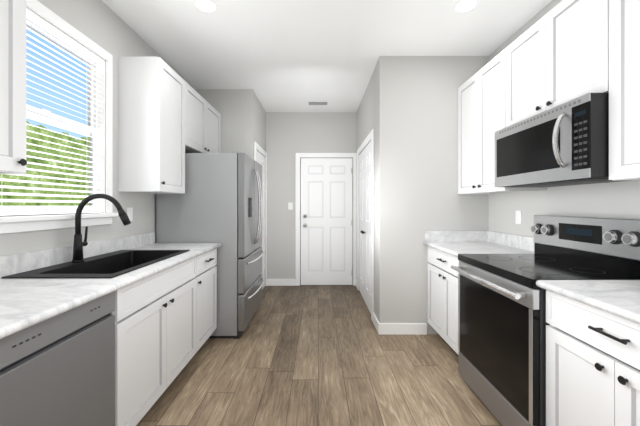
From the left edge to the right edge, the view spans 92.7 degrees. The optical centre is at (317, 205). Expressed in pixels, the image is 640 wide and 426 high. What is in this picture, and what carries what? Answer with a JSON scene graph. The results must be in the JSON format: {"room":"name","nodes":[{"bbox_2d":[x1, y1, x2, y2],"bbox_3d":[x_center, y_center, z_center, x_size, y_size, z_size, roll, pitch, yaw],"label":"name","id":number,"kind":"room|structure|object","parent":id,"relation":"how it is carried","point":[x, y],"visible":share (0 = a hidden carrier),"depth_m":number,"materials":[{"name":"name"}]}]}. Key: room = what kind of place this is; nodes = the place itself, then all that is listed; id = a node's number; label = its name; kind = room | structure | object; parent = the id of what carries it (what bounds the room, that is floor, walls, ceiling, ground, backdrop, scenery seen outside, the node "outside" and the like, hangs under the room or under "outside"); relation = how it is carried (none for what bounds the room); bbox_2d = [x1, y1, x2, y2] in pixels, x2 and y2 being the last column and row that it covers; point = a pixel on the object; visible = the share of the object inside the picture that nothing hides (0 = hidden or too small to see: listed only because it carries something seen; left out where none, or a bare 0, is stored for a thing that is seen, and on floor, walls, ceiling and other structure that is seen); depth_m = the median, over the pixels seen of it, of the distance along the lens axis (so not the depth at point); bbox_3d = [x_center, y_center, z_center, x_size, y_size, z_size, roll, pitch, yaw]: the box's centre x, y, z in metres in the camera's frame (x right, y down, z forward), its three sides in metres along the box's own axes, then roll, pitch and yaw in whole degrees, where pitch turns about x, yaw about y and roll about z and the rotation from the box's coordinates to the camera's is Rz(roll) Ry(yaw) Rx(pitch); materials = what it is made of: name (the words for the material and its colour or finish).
{"room":"kitchen","nodes":[
{"label":"kitchen","id":0,"kind":"room"},
{"bbox_2d":[0,0,195,256],"bbox_3d":[-1.630,-0.105,0.915,0.120,2.770,6.230,0,0,0],"label":"wall","id":1,"kind":"structure","parent":0,"point":[94,19],"depth_m":2.26,"materials":[{"name":"grey paint"}]},
{"bbox_2d":[0,0,117,233],"bbox_3d":[-1.600,-0.497,1.825,0.160,1.275,1.000,0,0,0],"label":"window unit","id":2,"kind":"structure","parent":1,"relation":"in","point":[28,108],"depth_m":2.12,"materials":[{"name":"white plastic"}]},
{"bbox_2d":[0,9,103,215],"bbox_3d":[-1.586,-0.502,1.822,0.056,1.107,0.816,0,0,0],"label":"window blinds","id":3,"kind":"object","parent":2,"relation":"attached to","point":[29,15],"visible":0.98,"depth_m":1.83,"materials":[{"name":"white plastic"}]},
{"bbox_2d":[127,208,132,220],"bbox_3d":[-1.543,0.074,2.540,0.041,0.099,0.074,0,0,-1],"label":"outlet plates","id":4,"kind":"object","parent":1,"relation":"attached to","point":[129,210],"depth_m":2.54,"materials":[{"name":"white plastic"}]},
{"bbox_2d":[196,89,254,158],"bbox_3d":[-1.202,-0.105,3.970,0.735,2.770,0.120,0,0,0],"label":"wall","id":5,"kind":"structure","parent":0,"point":[236,107],"depth_m":3.91,"materials":[{"name":"grey paint"}]},
{"bbox_2d":[255,94,265,156],"bbox_3d":[-0.895,-0.105,4.455,0.120,2.770,0.850,0,0,0],"label":"wall","id":6,"kind":"structure","parent":0,"point":[260,114],"depth_m":4.43,"materials":[{"name":"grey paint"}]},
{"bbox_2d":[257,151,264,289],"bbox_3d":[-0.812,0.257,4.455,0.109,2.030,0.754,0,0,0],"label":"hall door","id":7,"kind":"structure","parent":6,"relation":"in","point":[260,158],"depth_m":4.72,"materials":[{"name":"white wood"}]},
{"bbox_2d":[266,112,355,283],"bbox_3d":[-0.110,-0.105,4.940,1.690,2.770,0.120,0,0,0],"label":"wall","id":8,"kind":"structure","parent":0,"point":[288,134],"depth_m":4.88,"materials":[{"name":"grey paint"}]},
{"bbox_2d":[288,202,292,209],"bbox_3d":[-0.440,0.010,4.874,0.074,0.116,0.012,0,0,0],"label":"switch plate","id":9,"kind":"object","parent":8,"relation":"attached to","point":[290,204],"visible":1,"depth_m":4.87,"materials":[{"name":"white plastic"}]},
{"bbox_2d":[301,158,351,284],"bbox_3d":[0.138,0.257,4.857,0.829,2.030,0.110,0,0,0],"label":"door","id":10,"kind":"structure","parent":8,"relation":"in","point":[326,183],"depth_m":4.88,"materials":[{"name":"white wood"}]},
{"bbox_2d":[136,284,501,425],"bbox_3d":[0.065,1.330,1.390,3.870,0.100,7.580,0,0,0],"label":"floor","id":11,"kind":"structure","parent":0,"point":[308,355],"depth_m":2.27,"materials":[{"name":"brown wood"}]},
{"bbox_2d":[0,291,114,425],"bbox_3d":[-1.252,0.838,1.157,0.577,0.885,0.591,0,0,0],"label":"dishwasher","id":12,"kind":"object","parent":11,"relation":"on","point":[59,370],"visible":0.84,"depth_m":1.16,"materials":[{"name":"grey metal"}]},
{"bbox_2d":[111,248,216,425],"bbox_3d":[-1.246,0.836,1.573,0.644,0.889,2.645,0,0,0],"label":"base cabinet","id":13,"kind":"object","parent":11,"relation":"on","point":[163,318],"visible":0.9,"depth_m":1.84,"materials":[{"name":"white wood"}]},
{"bbox_2d":[0,232,221,338],"bbox_3d":[-1.241,0.321,1.573,0.654,0.138,2.645,0,0,0],"label":"countertop","id":14,"kind":"structure","parent":13,"relation":"on","point":[25,303],"depth_m":1.45,"materials":[{"name":"stone"}]},
{"bbox_2d":[2,250,189,277],"bbox_3d":[-1.278,0.461,1.945,0.536,0.223,0.910,0,0,0],"label":"sink","id":15,"kind":"object","parent":14,"relation":"in","point":[116,263],"visible":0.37,"depth_m":1.97,"materials":[{"name":"black"}]},
{"bbox_2d":[72,193,130,262],"bbox_3d":[-1.340,0.137,1.910,0.356,0.423,0.102,0,0,0],"label":"faucet","id":16,"kind":"object","parent":14,"relation":"on","point":[78,245],"visible":1,"depth_m":1.88,"materials":[{"name":"black metal"}]},
{"bbox_2d":[156,152,263,338],"bbox_3d":[-1.091,0.381,3.390,0.918,1.798,0.940,0,0,0],"label":"refrigerator","id":17,"kind":"object","parent":11,"relation":"on","point":[221,202],"visible":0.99,"depth_m":2.92,"materials":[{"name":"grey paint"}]},
{"bbox_2d":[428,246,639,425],"bbox_3d":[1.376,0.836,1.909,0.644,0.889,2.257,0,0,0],"label":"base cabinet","id":18,"kind":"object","parent":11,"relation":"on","point":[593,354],"visible":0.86,"depth_m":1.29,"materials":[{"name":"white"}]},
{"bbox_2d":[451,215,639,425],"bbox_3d":[1.327,0.675,1.860,0.722,1.210,0.784,0,0,0],"label":"range","id":19,"kind":"object","parent":11,"relation":"on","point":[502,323],"visible":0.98,"depth_m":1.71,"materials":[{"name":"grey"}]},
{"bbox_2d":[102,0,551,111],"bbox_3d":[0.065,-1.540,1.390,3.870,0.100,7.580,0,0,0],"label":"ceiling","id":20,"kind":"structure","parent":0,"point":[291,53],"depth_m":2.69,"materials":[{"name":"white paint"}]},
{"bbox_2d":[193,0,217,12],"bbox_3d":[-0.835,-1.488,2.270,0.176,0.004,0.176,0,0,0],"label":"recessed light","id":21,"kind":"object","parent":20,"relation":"in","point":[205,5],"visible":1,"depth_m":2.27,"materials":[{"name":"white"}]},
{"bbox_2d":[307,101,328,104],"bbox_3d":[0.000,-1.485,4.430,0.300,0.009,0.150,0,0,0],"label":"ceiling vent","id":22,"kind":"object","parent":20,"relation":"in","point":[309,102],"visible":1,"depth_m":4.39,"materials":[{"name":"white metal"}]},
{"bbox_2d":[453,0,478,12],"bbox_3d":[1.100,-1.488,2.270,0.176,0.004,0.176,0,0,0],"label":"recessed light","id":23,"kind":"object","parent":20,"relation":"in","point":[462,5],"visible":1,"depth_m":2.27,"materials":[{"name":"white"}]},
{"bbox_2d":[356,64,376,316],"bbox_3d":[0.675,-0.105,4.020,0.120,2.770,1.720,0,0,0],"label":"wall","id":24,"kind":"structure","parent":0,"point":[366,114],"depth_m":3.44,"materials":[{"name":"grey paint"}]},
{"bbox_2d":[359,141,370,312],"bbox_3d":[0.606,0.257,4.020,0.082,2.030,1.144,0,0,0],"label":"pantry door","id":25,"kind":"structure","parent":24,"relation":"in","point":[365,155],"depth_m":3.97,"materials":[{"name":"white wood"}]},
{"bbox_2d":[377,56,488,333],"bbox_3d":[1.218,-0.105,3.100,1.205,2.770,0.120,0,0,0],"label":"wall","id":26,"kind":"structure","parent":0,"point":[417,96],"depth_m":3.04,"materials":[{"name":"grey paint"}]},
{"bbox_2d":[267,279,426,334],"bbox_3d":[0.065,1.228,1.340,3.270,0.105,7.080,0,0,0],"label":"baseboard","id":27,"kind":"structure","parent":26,"relation":"attached to","point":[382,328],"depth_m":3.03,"materials":[{"name":"white wood"}]},
{"bbox_2d":[489,0,639,236],"bbox_3d":[1.760,-0.105,0.480,0.120,2.770,5.360,0,0,0],"label":"wall","id":28,"kind":"structure","parent":0,"point":[621,199],"depth_m":2.18,"materials":[{"name":"grey paint"}]},
{"bbox_2d":[516,210,521,223],"bbox_3d":[1.675,0.096,2.580,0.042,0.108,0.074,0,0,-1],"label":"outlet plates","id":29,"kind":"object","parent":28,"relation":"attached to","point":[518,215],"depth_m":2.58,"materials":[{"name":"white plastic"}]},
{"bbox_2d":[458,0,639,193],"bbox_3d":[1.534,-0.640,1.869,0.329,1.060,2.337,0,0,0],"label":"upper cabinet","id":30,"kind":"object","parent":28,"relation":"attached to","point":[578,48],"visible":0.94,"depth_m":1.78,"materials":[{"name":"white wood"}]},
{"bbox_2d":[495,92,631,186],"bbox_3d":[1.467,-0.337,1.864,0.457,0.415,0.792,0,0,0],"label":"over-the-range microwave","id":31,"kind":"object","parent":30,"relation":"attached to","point":[565,144],"visible":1,"depth_m":1.65,"materials":[{"name":"silver metal"}]},
{"label":"outside","id":32,"kind":"structure","parent":0,"visible":0},
{"bbox_2d":[0,26,88,205],"bbox_3d":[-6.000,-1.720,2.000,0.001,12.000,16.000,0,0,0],"label":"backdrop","id":33,"kind":"structure","parent":32,"point":[42,101],"depth_m":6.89,"materials":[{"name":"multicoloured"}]}
]}

